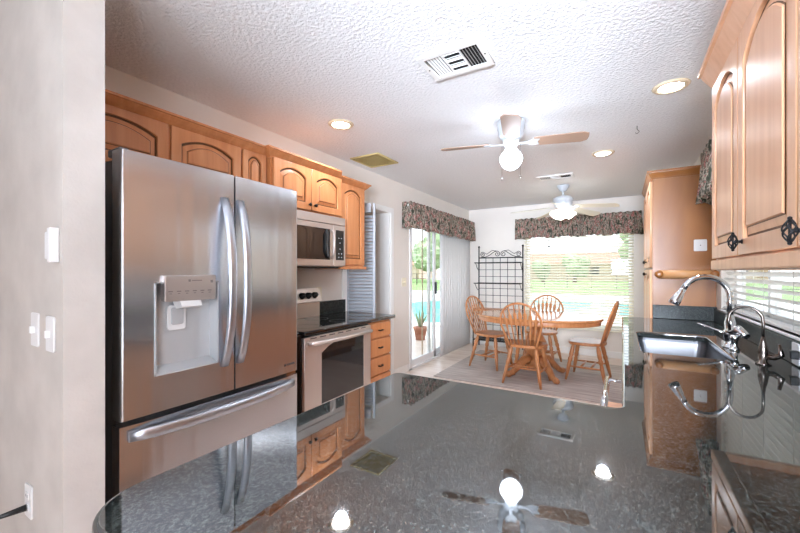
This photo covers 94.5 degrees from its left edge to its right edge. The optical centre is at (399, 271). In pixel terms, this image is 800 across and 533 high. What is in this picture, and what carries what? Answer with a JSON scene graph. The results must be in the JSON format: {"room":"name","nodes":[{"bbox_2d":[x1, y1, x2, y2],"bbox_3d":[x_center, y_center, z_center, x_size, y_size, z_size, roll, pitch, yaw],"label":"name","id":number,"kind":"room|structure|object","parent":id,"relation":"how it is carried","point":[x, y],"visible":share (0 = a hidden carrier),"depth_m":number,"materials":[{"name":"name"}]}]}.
{"room":"kitchen","nodes":[
{"label":"kitchen","id":0,"kind":"room"},
{"bbox_2d":[0,0,104,532],"bbox_3d":[-2.356,0.090,2.002,3.100,2.440,0.110,0,0,31],"label":"wall partition","id":1,"kind":"structure","parent":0,"point":[52,52],"depth_m":1.24,"materials":[{"name":"white paint"}]},
{"bbox_2d":[25,482,32,519],"bbox_3d":[-1.314,0.810,1.308,0.070,0.115,0.010,0,0,31],"label":"wall outlet","id":2,"kind":"object","parent":1,"relation":"attached to","point":[28,488],"visible":1,"depth_m":1.30,"materials":[{"name":"white plastic"}]},
{"bbox_2d":[0,504,26,518],"bbox_3d":[-1.608,1.063,1.383,0.618,0.490,0.103,0,0,24],"label":"power cord","id":3,"kind":"object","parent":2,"relation":"attached to","point":[20,509],"visible":1,"depth_m":1.28,"materials":[{"name":"black plastic"}]},
{"bbox_2d":[25,491,28,500],"bbox_3d":[-1.316,0.790,1.306,0.034,0.028,0.003,0,0,31],"label":"socket","id":4,"kind":"object","parent":2,"relation":"attached to","point":[26,492],"depth_m":1.30,"materials":[{"name":"white plastic"}]},
{"bbox_2d":[29,312,39,346],"bbox_3d":[-1.261,0.198,1.271,0.070,0.115,0.018,0,0,31],"label":"light switch","id":5,"kind":"object","parent":1,"relation":"attached to","point":[34,329],"visible":1,"depth_m":1.27,"materials":[{"name":"white plastic"}]},
{"bbox_2d":[44,316,55,352],"bbox_3d":[-1.139,0.202,1.198,0.070,0.115,0.018,0,0,31],"label":"light switch","id":6,"kind":"object","parent":1,"relation":"attached to","point":[50,333],"visible":1,"depth_m":1.19,"materials":[{"name":"white plastic"}]},
{"bbox_2d":[45,227,58,262],"bbox_3d":[-1.111,-0.085,1.177,0.065,0.110,0.025,0,0,31],"label":"thermostat","id":7,"kind":"object","parent":1,"relation":"attached to","point":[52,234],"visible":1,"depth_m":1.16,"materials":[{"name":"white plastic"}]},
{"bbox_2d":[105,65,468,369],"bbox_3d":[-0.319,0.090,4.308,0.140,2.440,5.940,0,0,31],"label":"wall","id":8,"kind":"structure","parent":0,"point":[384,191],"depth_m":3.57,"materials":[{"name":"white paint"}]},
{"bbox_2d":[105,89,266,183],"bbox_3d":[-1.338,-0.690,2.144,0.340,0.340,1.170,0,0,31],"label":"upper cabinet","id":9,"kind":"object","parent":8,"relation":"attached to","point":[132,124],"visible":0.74,"depth_m":2.04,"materials":[{"name":"brown wood"}]},
{"bbox_2d":[265,145,341,217],"bbox_3d":[-0.836,-0.662,2.942,0.380,0.395,0.815,0,0,31],"label":"upper cabinet","id":10,"kind":"object","parent":8,"relation":"attached to","point":[318,186],"visible":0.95,"depth_m":2.84,"materials":[{"name":"brown wood"}]},
{"bbox_2d":[297,210,344,268],"bbox_3d":[-0.805,-0.245,2.958,0.416,0.430,0.755,0,0,31],"label":"microwave","id":11,"kind":"object","parent":10,"relation":"attached to","point":[320,237],"visible":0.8,"depth_m":2.93,"materials":[{"name":"grey metal"}]},
{"bbox_2d":[320,299,345,313],"bbox_3d":[-0.669,0.335,3.569,0.020,0.120,0.428,0,0,31],"label":"backsplash","id":12,"kind":"structure","parent":8,"relation":"attached to","point":[332,306],"depth_m":3.58,"materials":[{"name":"stone"}]},
{"bbox_2d":[339,176,370,269],"bbox_3d":[-0.531,-0.432,3.488,0.340,0.815,0.425,0,0,31],"label":"upper cabinet","id":13,"kind":"object","parent":8,"relation":"attached to","point":[353,190],"visible":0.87,"depth_m":3.40,"materials":[{"name":"brown wood"}]},
{"bbox_2d":[347,203,375,312],"bbox_3d":[-0.408,0.295,3.822,0.307,2.000,0.062,0,0,1],"label":"bifold door","id":14,"kind":"structure","parent":8,"relation":"in","point":[367,305],"depth_m":3.80,"materials":[{"name":"grey paint"}]},
{"bbox_2d":[342,200,393,374],"bbox_3d":[-0.391,0.265,4.170,0.158,2.090,0.970,0,0,31],"label":"trim","id":15,"kind":"structure","parent":8,"relation":"attached to","point":[386,219],"depth_m":4.51,"materials":[{"name":"white paint"}]},
{"bbox_2d":[394,364,408,372],"bbox_3d":[0.601,1.260,5.692,0.014,0.100,2.620,0,0,31],"label":"baseboard","id":16,"kind":"structure","parent":8,"relation":"attached to","point":[405,368],"depth_m":4.75,"materials":[{"name":"white paint"}]},
{"bbox_2d":[402,278,405,286],"bbox_3d":[0.058,0.130,4.782,0.018,0.115,0.115,0,0,31],"label":"light switch","id":17,"kind":"object","parent":8,"relation":"attached to","point":[403,279],"visible":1,"depth_m":4.77,"materials":[{"name":"beige plastic"}]},
{"bbox_2d":[409,228,440,370],"bbox_3d":[0.601,0.290,5.803,0.140,2.040,2.030,0,0,31],"label":"door","id":18,"kind":"structure","parent":8,"relation":"in","point":[434,353],"depth_m":5.55,"materials":[{"name":"white plastic"}]},
{"bbox_2d":[402,201,475,240],"bbox_3d":[0.714,-0.727,5.718,0.186,0.359,2.411,0,0,31],"label":"valance","id":19,"kind":"object","parent":8,"relation":"attached to","point":[414,215],"visible":1,"depth_m":5.25,"materials":[{"name":"fabric"}]},
{"bbox_2d":[440,234,469,355],"bbox_3d":[0.707,0.245,5.774,0.050,2.070,2.130,0,0,31],"label":"vertical blinds","id":20,"kind":"object","parent":8,"relation":"attached to","point":[454,251],"visible":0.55,"depth_m":6.07,"materials":[{"name":"white plastic"}]},
{"bbox_2d":[349,212,379,312],"bbox_3d":[-0.823,0.090,4.372,0.790,2.440,1.550,0,0,31],"label":"wall","id":21,"kind":"structure","parent":0,"point":[371,213],"depth_m":4.64,"materials":[{"name":"white paint"}]},
{"bbox_2d":[105,0,725,210],"bbox_3d":[-1.007,-1.190,2.015,5.400,0.120,10.820,0,0,31],"label":"ceiling","id":22,"kind":"structure","parent":0,"point":[286,68],"depth_m":2.13,"materials":[{"name":"white paint"}]},
{"bbox_2d":[328,119,353,129],"bbox_3d":[-0.451,-1.123,2.825,0.196,0.013,0.196,0,0,31],"label":"recessed light","id":23,"kind":"object","parent":22,"relation":"in","point":[340,124],"visible":1,"depth_m":2.81,"materials":[{"name":"beige"}]},
{"bbox_2d":[350,153,397,167],"bbox_3d":[-0.257,-1.123,3.731,0.340,0.013,0.365,0,0,31],"label":"ceiling vent","id":24,"kind":"object","parent":22,"relation":"in","point":[373,160],"visible":1,"depth_m":3.72,"materials":[{"name":"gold metal"}]},
{"bbox_2d":[416,37,494,80],"bbox_3d":[0.299,-1.122,1.971,0.345,0.015,0.252,0,0,31],"label":"ceiling vent","id":25,"kind":"object","parent":22,"relation":"in","point":[471,55],"visible":1,"depth_m":1.96,"materials":[{"name":"white metal"}]},
{"bbox_2d":[441,114,589,179],"bbox_3d":[0.834,-0.908,2.777,0.805,0.440,0.805,0,0,-28],"label":"ceiling fan","id":26,"kind":"object","parent":22,"relation":"hanging from","point":[511,127],"visible":1,"depth_m":2.71,"materials":[{"name":"grey"}]},
{"bbox_2d":[537,172,574,180],"bbox_3d":[1.839,-1.122,4.378,0.390,0.015,0.200,0,0,31],"label":"ceiling vent","id":27,"kind":"object","parent":22,"relation":"in","point":[565,175],"visible":1,"depth_m":4.37,"materials":[{"name":"white metal"}]},
{"bbox_2d":[512,184,618,219],"bbox_3d":[2.106,-0.909,4.789,1.264,0.439,1.224,0,0,31],"label":"ceiling fan","id":28,"kind":"object","parent":22,"relation":"hanging from","point":[563,202],"visible":1,"depth_m":4.78,"materials":[{"name":"grey"}]},
{"bbox_2d":[591,150,614,156],"bbox_3d":[1.925,-1.123,3.510,0.196,0.013,0.196,0,0,31],"label":"recessed light","id":29,"kind":"object","parent":22,"relation":"in","point":[601,153],"visible":1,"depth_m":3.49,"materials":[{"name":"beige"}]},
{"bbox_2d":[651,78,690,94],"bbox_3d":[1.646,-1.123,2.248,0.196,0.013,0.196,0,0,31],"label":"recessed light","id":30,"kind":"object","parent":22,"relation":"in","point":[673,85],"visible":1,"depth_m":2.23,"materials":[{"name":"beige"}]},
{"bbox_2d":[405,336,621,406],"bbox_3d":[-1.007,1.370,2.015,5.400,0.120,10.820,0,0,31],"label":"floor","id":31,"kind":"structure","parent":0,"point":[439,364],"depth_m":5.54,"materials":[{"name":"beige tile"}]},
{"bbox_2d":[105,147,296,503],"bbox_3d":[-1.124,0.412,1.969,0.846,1.795,0.900,0,0,31],"label":"refrigerator","id":32,"kind":"object","parent":31,"relation":"on","point":[201,263],"visible":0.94,"depth_m":1.63,"materials":[{"name":"grey metal"}]},
{"bbox_2d":[295,288,372,414],"bbox_3d":[-0.674,0.713,2.877,0.685,1.135,0.756,0,0,31],"label":"range","id":33,"kind":"object","parent":31,"relation":"on","point":[334,353],"visible":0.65,"depth_m":2.70,"materials":[{"name":"silver metal"}]},
{"bbox_2d":[297,315,370,335],"bbox_3d":[-0.695,0.405,2.889,0.635,0.026,0.756,0,0,31],"label":"cooktop","id":34,"kind":"object","parent":33,"relation":"in","point":[307,325],"depth_m":2.82,"materials":[{"name":"black glass"}]},
{"bbox_2d":[368,319,390,382],"bbox_3d":[-0.419,0.870,3.397,0.625,0.880,0.375,0,0,31],"label":"base cabinet","id":35,"kind":"object","parent":31,"relation":"on","point":[380,338],"visible":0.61,"depth_m":3.26,"materials":[{"name":"brown wood"}]},
{"bbox_2d":[320,299,394,322],"bbox_3d":[-0.414,0.351,3.416,0.615,0.152,0.428,0,0,31],"label":"countertop","id":36,"kind":"structure","parent":35,"relation":"on","point":[335,308],"depth_m":3.47,"materials":[{"name":"black stone"}]},
{"bbox_2d":[413,309,426,339],"bbox_3d":[0.371,1.020,7.155,0.338,0.680,0.313,0,0,-4],"label":"planter","id":37,"kind":"object","parent":31,"relation":"on","point":[417,329],"visible":0.85,"depth_m":7.09,"materials":[{"name":"brown ceramic"}]},
{"bbox_2d":[473,245,523,349],"bbox_3d":[1.663,0.423,6.307,0.802,1.773,0.348,0,0,31],"label":"rack","id":38,"kind":"object","parent":31,"relation":"on","point":[479,254],"visible":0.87,"depth_m":6.37,"materials":[{"name":"black metal"}]},
{"bbox_2d":[473,310,513,342],"bbox_3d":[1.667,0.915,6.312,0.779,0.503,0.316,0,0,31],"label":"shelf","id":39,"kind":"object","parent":38,"relation":"attached to","point":[483,338],"depth_m":6.37,"materials":[{"name":"black metal"}]},
{"bbox_2d":[474,307,522,310],"bbox_3d":[1.657,0.642,6.294,0.785,0.025,0.318,0,0,31],"label":"wood shelf","id":40,"kind":"object","parent":38,"relation":"attached to","point":[486,309],"depth_m":6.24,"materials":[{"name":"brown wood"}]},
{"bbox_2d":[474,282,522,291],"bbox_3d":[1.681,0.263,6.346,0.792,0.152,0.230,0,0,31],"label":"wire shelf","id":41,"kind":"object","parent":38,"relation":"attached to","point":[478,283],"depth_m":6.37,"materials":[{"name":"black metal"}]},
{"bbox_2d":[474,262,522,270],"bbox_3d":[1.691,-0.092,6.363,0.792,0.152,0.191,0,0,31],"label":"wire shelf","id":42,"kind":"object","parent":38,"relation":"attached to","point":[478,268],"depth_m":6.35,"materials":[{"name":"black metal"}]},
{"bbox_2d":[434,350,621,402],"bbox_3d":[1.853,1.304,4.818,2.280,0.009,1.790,0,0,31],"label":"area rug","id":43,"kind":"object","parent":31,"relation":"on","point":[581,384],"visible":0.52,"depth_m":4.52,"materials":[{"name":"beige carpet"}]},
{"bbox_2d":[465,295,512,370],"bbox_3d":[1.226,0.819,5.168,0.540,0.960,0.489,0,0,43],"label":"dining chair","id":44,"kind":"object","parent":43,"relation":"on","point":[495,334],"visible":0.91,"depth_m":5.13,"materials":[{"name":"brown wood"}]},
{"bbox_2d":[499,302,550,389],"bbox_3d":[1.467,0.819,4.329,0.489,0.960,0.540,0,0,35],"label":"dining chair","id":45,"kind":"object","parent":43,"relation":"on","point":[518,343],"visible":1,"depth_m":4.22,"materials":[{"name":"brown wood"}]},
{"bbox_2d":[477,310,603,383],"bbox_3d":[1.713,0.920,4.663,1.500,0.759,1.120,0,0,31],"label":"dining table","id":46,"kind":"object","parent":43,"relation":"on","point":[550,319],"visible":0.78,"depth_m":4.53,"materials":[{"name":"brown wood"}]},
{"bbox_2d":[522,295,563,361],"bbox_3d":[2.061,0.819,5.339,0.489,0.960,0.540,0,0,36],"label":"dining chair","id":47,"kind":"object","parent":43,"relation":"on","point":[549,332],"visible":0.58,"depth_m":5.33,"materials":[{"name":"brown wood"}]},
{"bbox_2d":[565,301,618,383],"bbox_3d":[2.336,0.819,4.480,0.540,0.960,0.489,0,0,37],"label":"dining chair","id":48,"kind":"object","parent":43,"relation":"on","point":[578,341],"visible":1,"depth_m":4.45,"materials":[{"name":"brown wood"}]},
{"bbox_2d":[600,376,621,405],"bbox_3d":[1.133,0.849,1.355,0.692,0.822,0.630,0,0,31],"label":"faucet","id":49,"kind":"object","parent":31,"relation":"on","point":[605,392],"visible":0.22,"depth_m":1.59,"materials":[{"name":"grey metal"}]},
{"bbox_2d":[608,401,621,407],"bbox_3d":[0.712,0.827,0.593,0.690,0.787,1.090,0,0,31],"label":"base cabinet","id":50,"kind":"object","parent":31,"relation":"on","point":[610,404],"visible":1,"depth_m":1.21,"materials":[{"name":"brown wood"}]},
{"bbox_2d":[642,165,716,320],"bbox_3d":[2.582,0.223,3.501,0.475,2.175,1.040,0,0,31],"label":"pantry cabinet","id":51,"kind":"object","parent":31,"relation":"on","point":[673,219],"visible":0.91,"depth_m":3.11,"materials":[{"name":"orange wood"}]},
{"bbox_2d":[655,270,719,278],"bbox_3d":[2.332,0.020,3.022,0.420,0.071,0.118,0,0,31],"label":"paper towel holder","id":52,"kind":"object","parent":51,"relation":"attached to","point":[661,274],"visible":0.88,"depth_m":3.01,"materials":[{"name":"orange wood"}]},
{"bbox_2d":[694,239,706,250],"bbox_3d":[2.448,-0.218,3.015,0.085,0.095,0.010,0,0,31],"label":"phone jack","id":53,"kind":"object","parent":51,"relation":"attached to","point":[700,244],"visible":1,"depth_m":3.01,"materials":[{"name":"white plastic"}]},
{"bbox_3d":[1.805,0.871,2.363,0.635,0.877,1.770,0,0,31],"label":"base cabinet","id":54,"kind":"object","parent":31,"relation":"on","visible":0},
{"bbox_2d":[92,305,799,532],"bbox_3d":[0.995,0.356,1.790,1.435,0.152,3.604,0,0,31],"label":"countertop","id":55,"kind":"structure","parent":54,"relation":"on","point":[693,444],"depth_m":0.78,"materials":[{"name":"grey stone"}]},
{"bbox_2d":[638,337,726,359],"bbox_3d":[1.542,0.523,2.060,0.405,0.177,0.790,0,0,31],"label":"sink","id":56,"kind":"object","parent":55,"relation":"in","point":[688,348],"visible":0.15,"depth_m":2.35,"materials":[{"name":"grey metal"}]},
{"bbox_2d":[668,274,749,347],"bbox_3d":[1.626,0.204,1.966,0.326,0.384,0.145,0,0,31],"label":"kitchen faucet","id":57,"kind":"object","parent":55,"relation":"on","point":[676,299],"visible":0.82,"depth_m":1.95,"materials":[{"name":"silver metal"}]},
{"bbox_2d":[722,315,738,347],"bbox_3d":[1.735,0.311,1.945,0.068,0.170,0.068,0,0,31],"label":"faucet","id":58,"kind":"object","parent":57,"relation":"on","point":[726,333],"depth_m":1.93,"materials":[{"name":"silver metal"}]},
{"bbox_2d":[729,334,739,350],"bbox_3d":[1.688,0.356,1.867,0.040,0.080,0.039,0,0,31],"label":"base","id":59,"kind":"object","parent":55,"relation":"on","point":[734,338],"visible":1,"depth_m":1.86,"materials":[{"name":"silver metal"}]},
{"bbox_2d":[727,305,784,365],"bbox_3d":[1.547,0.272,1.609,0.052,0.248,0.183,0,0,-34],"label":"water faucet","id":60,"kind":"object","parent":55,"relation":"on","point":[764,356],"visible":1,"depth_m":1.58,"materials":[{"name":"silver metal"}]},
{"bbox_2d":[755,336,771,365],"bbox_3d":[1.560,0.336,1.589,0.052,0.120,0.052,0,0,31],"label":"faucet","id":61,"kind":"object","parent":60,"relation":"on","point":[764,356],"depth_m":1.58,"materials":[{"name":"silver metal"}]},
{"bbox_2d":[788,342,799,365],"bbox_3d":[1.647,0.344,1.555,0.035,0.092,0.092,0,0,31],"label":"wall outlet","id":62,"kind":"object","parent":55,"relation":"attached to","point":[794,354],"visible":1,"depth_m":1.53,"materials":[{"name":"white plastic"}]},
{"bbox_2d":[469,195,645,351],"bbox_3d":[2.626,0.090,6.087,3.360,2.440,0.140,0,0,31],"label":"wall","id":63,"kind":"structure","parent":0,"point":[495,227],"depth_m":6.40,"materials":[{"name":"white paint"}]},
{"bbox_2d":[470,338,621,358],"bbox_3d":[2.582,1.260,6.023,3.070,0.100,0.014,0,0,31],"label":"baseboard","id":64,"kind":"structure","parent":63,"relation":"attached to","point":[589,352],"depth_m":5.84,"materials":[{"name":"white paint"}]},
{"bbox_2d":[515,210,643,239],"bbox_3d":[2.737,-0.721,5.838,1.857,0.349,0.173,0,0,31],"label":"valance","id":65,"kind":"object","parent":63,"relation":"attached to","point":[629,222],"visible":0.97,"depth_m":5.74,"materials":[{"name":"fabric"}]},
{"bbox_2d":[527,235,631,328],"bbox_3d":[2.854,0.085,5.990,1.530,1.590,0.050,0,0,31],"label":"window","id":66,"kind":"structure","parent":63,"relation":"in","point":[629,235],"depth_m":5.62,"materials":[{"name":"white paint"}]},
{"bbox_2d":[524,234,633,332],"bbox_3d":[2.769,0.110,5.850,1.570,1.600,0.084,0,0,31],"label":"window blinds","id":67,"kind":"object","parent":66,"relation":"attached to","point":[548,246],"visible":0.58,"depth_m":5.79,"materials":[{"name":"white plastic"}]},
{"bbox_2d":[693,152,794,334],"bbox_3d":[1.209,0.090,0.616,0.140,2.440,10.700,0,0,31],"label":"wall","id":68,"kind":"structure","parent":0,"point":[721,298],"depth_m":2.81,"materials":[{"name":"white paint"}]},
{"bbox_2d":[696,139,711,204],"bbox_3d":[2.038,-0.741,2.284,0.159,0.409,1.640,0,0,31],"label":"valance","id":69,"kind":"object","parent":68,"relation":"attached to","point":[704,193],"visible":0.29,"depth_m":2.72,"materials":[{"name":"fabric"}]},
{"bbox_2d":[653,305,799,366],"bbox_3d":[1.428,0.338,1.530,0.425,0.115,3.604,0,0,31],"label":"backsplash","id":70,"kind":"structure","parent":68,"relation":"attached to","point":[700,313],"depth_m":2.79,"materials":[{"name":"stone"}]},
{"bbox_2d":[698,0,799,269],"bbox_3d":[1.017,-0.467,0.766,0.345,0.917,2.060,0,0,31],"label":"upper cabinet","id":71,"kind":"object","parent":68,"relation":"attached to","point":[751,63],"visible":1,"depth_m":1.12,"materials":[{"name":"brown wood"}]},
{"bbox_2d":[720,309,799,340],"bbox_3d":[2.100,0.286,2.169,0.090,0.013,1.500,0,0,31],"label":"trim","id":72,"kind":"structure","parent":68,"relation":"attached to","point":[779,330],"depth_m":1.87,"materials":[{"name":"white paint"}]},
{"bbox_2d":[735,270,799,326],"bbox_3d":[2.160,-0.255,2.133,0.050,1.070,1.480,0,0,31],"label":"window","id":73,"kind":"structure","parent":68,"relation":"in","point":[779,287],"depth_m":2.12,"materials":[{"name":"white paint"}]},
{"bbox_2d":[723,270,799,334],"bbox_3d":[2.101,-0.247,2.171,0.056,1.045,1.465,0,0,31],"label":"window blinds","id":74,"kind":"object","parent":73,"relation":"attached to","point":[794,329],"visible":0.23,"depth_m":1.98,"materials":[{"name":"white plastic"}]},
{"label":"outside","id":75,"kind":"structure","parent":0,"visible":0},
{"bbox_2d":[412,279,799,301],"bbox_3d":[10.633,1.405,27.440,110.000,0.110,66.000,0,0,31],"label":"lawn","id":76,"kind":"structure","parent":75,"point":[418,286],"depth_m":30.28,"materials":[{"name":"green plant"}]},
{"bbox_2d":[412,262,436,278],"bbox_3d":[-0.343,-0.790,77.174,15.000,4.400,9.000,0,0,31],"label":"house","id":77,"kind":"structure","parent":76,"relation":"on","point":[415,270],"depth_m":70.76,"materials":[{"name":"beige paint"}]},
{"bbox_2d":[412,232,439,271],"bbox_3d":[4.351,-2.531,55.792,6.823,7.900,6.871,0,0,31],"label":"tree","id":78,"kind":"object","parent":76,"relation":"on","point":[417,249],"visible":0.52,"depth_m":53.58,"materials":[{"name":"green plant"}]},
{"bbox_2d":[531,260,550,281],"bbox_3d":[18.683,-0.065,49.397,2.602,2.999,2.341,0,0,-7],"label":"tree","id":79,"kind":"object","parent":76,"relation":"on","point":[535,260],"visible":0.48,"depth_m":48.57,"materials":[{"name":"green plant"}]},
{"bbox_2d":[562,254,590,281],"bbox_3d":[21.555,-0.462,45.323,3.310,3.784,3.004,0,0,31],"label":"tree","id":80,"kind":"object","parent":76,"relation":"on","point":[567,254],"visible":0.42,"depth_m":44.48,"materials":[{"name":"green plant"}]},
{"bbox_2d":[530,253,628,281],"bbox_3d":[24.353,-0.740,60.025,23.000,4.300,9.000,0,0,31],"label":"house","id":81,"kind":"structure","parent":76,"relation":"on","point":[593,253],"depth_m":54.86,"materials":[{"name":"beige paint"}]},
{"bbox_2d":[412,274,799,289],"bbox_3d":[14.081,0.760,31.243,108.000,1.200,0.070,0,0,31],"label":"fence","id":82,"kind":"object","parent":76,"relation":"on","point":[416,278],"visible":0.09,"depth_m":31.18,"materials":[{"name":"brown"}]},
{"bbox_2d":[618,233,628,270],"bbox_3d":[27.172,-2.102,41.991,4.209,7.047,5.067,0,0,31],"label":"tree","id":83,"kind":"object","parent":76,"relation":"on","point":[620,233],"visible":0.11,"depth_m":41.73,"materials":[{"name":"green plant"}]},
{"bbox_2d":[746,270,767,279],"bbox_3d":[41.674,-0.740,51.964,14.000,4.300,9.000,0,0,31],"label":"house","id":84,"kind":"structure","parent":76,"relation":"on","point":[747,277],"depth_m":45.77,"materials":[{"name":"beige paint"}]},
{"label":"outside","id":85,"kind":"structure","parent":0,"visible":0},
{"bbox_2d":[412,290,799,317],"bbox_3d":[4.287,1.410,9.089,30.000,0.100,28.000,0,0,31],"label":"pool deck","id":86,"kind":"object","parent":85,"point":[416,294],"visible":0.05,"depth_m":18.99,"materials":[{"name":"concrete"}]},
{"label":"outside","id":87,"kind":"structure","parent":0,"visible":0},
{"bbox_2d":[412,324,621,338],"bbox_3d":[5.875,1.410,6.877,21.000,0.100,4.560,0,0,31],"label":"floor","id":88,"kind":"structure","parent":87,"point":[437,328],"depth_m":8.32,"materials":[{"name":"concrete"}]},
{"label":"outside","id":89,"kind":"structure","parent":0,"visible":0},
{"bbox_3d":[5.917,1.416,14.234,13.500,0.088,8.100,0,0,31],"label":"surround","id":90,"kind":"object","parent":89,"visible":0},
{"bbox_2d":[412,297,628,326],"bbox_3d":[5.048,1.350,12.737,12.380,0.180,10.592,0,0,31],"label":"pool coping","id":91,"kind":"object","parent":90,"relation":"on","point":[414,323],"visible":0.03,"depth_m":16.12,"materials":[{"name":"concrete"}]},
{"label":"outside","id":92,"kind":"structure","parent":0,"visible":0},
{"bbox_2d":[412,299,628,321],"bbox_3d":[5.047,1.353,12.737,12.200,0.035,10.412,0,0,31],"label":"pool water","id":93,"kind":"structure","parent":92,"point":[416,305],"depth_m":13.53,"materials":[{"name":"teal liquid"}]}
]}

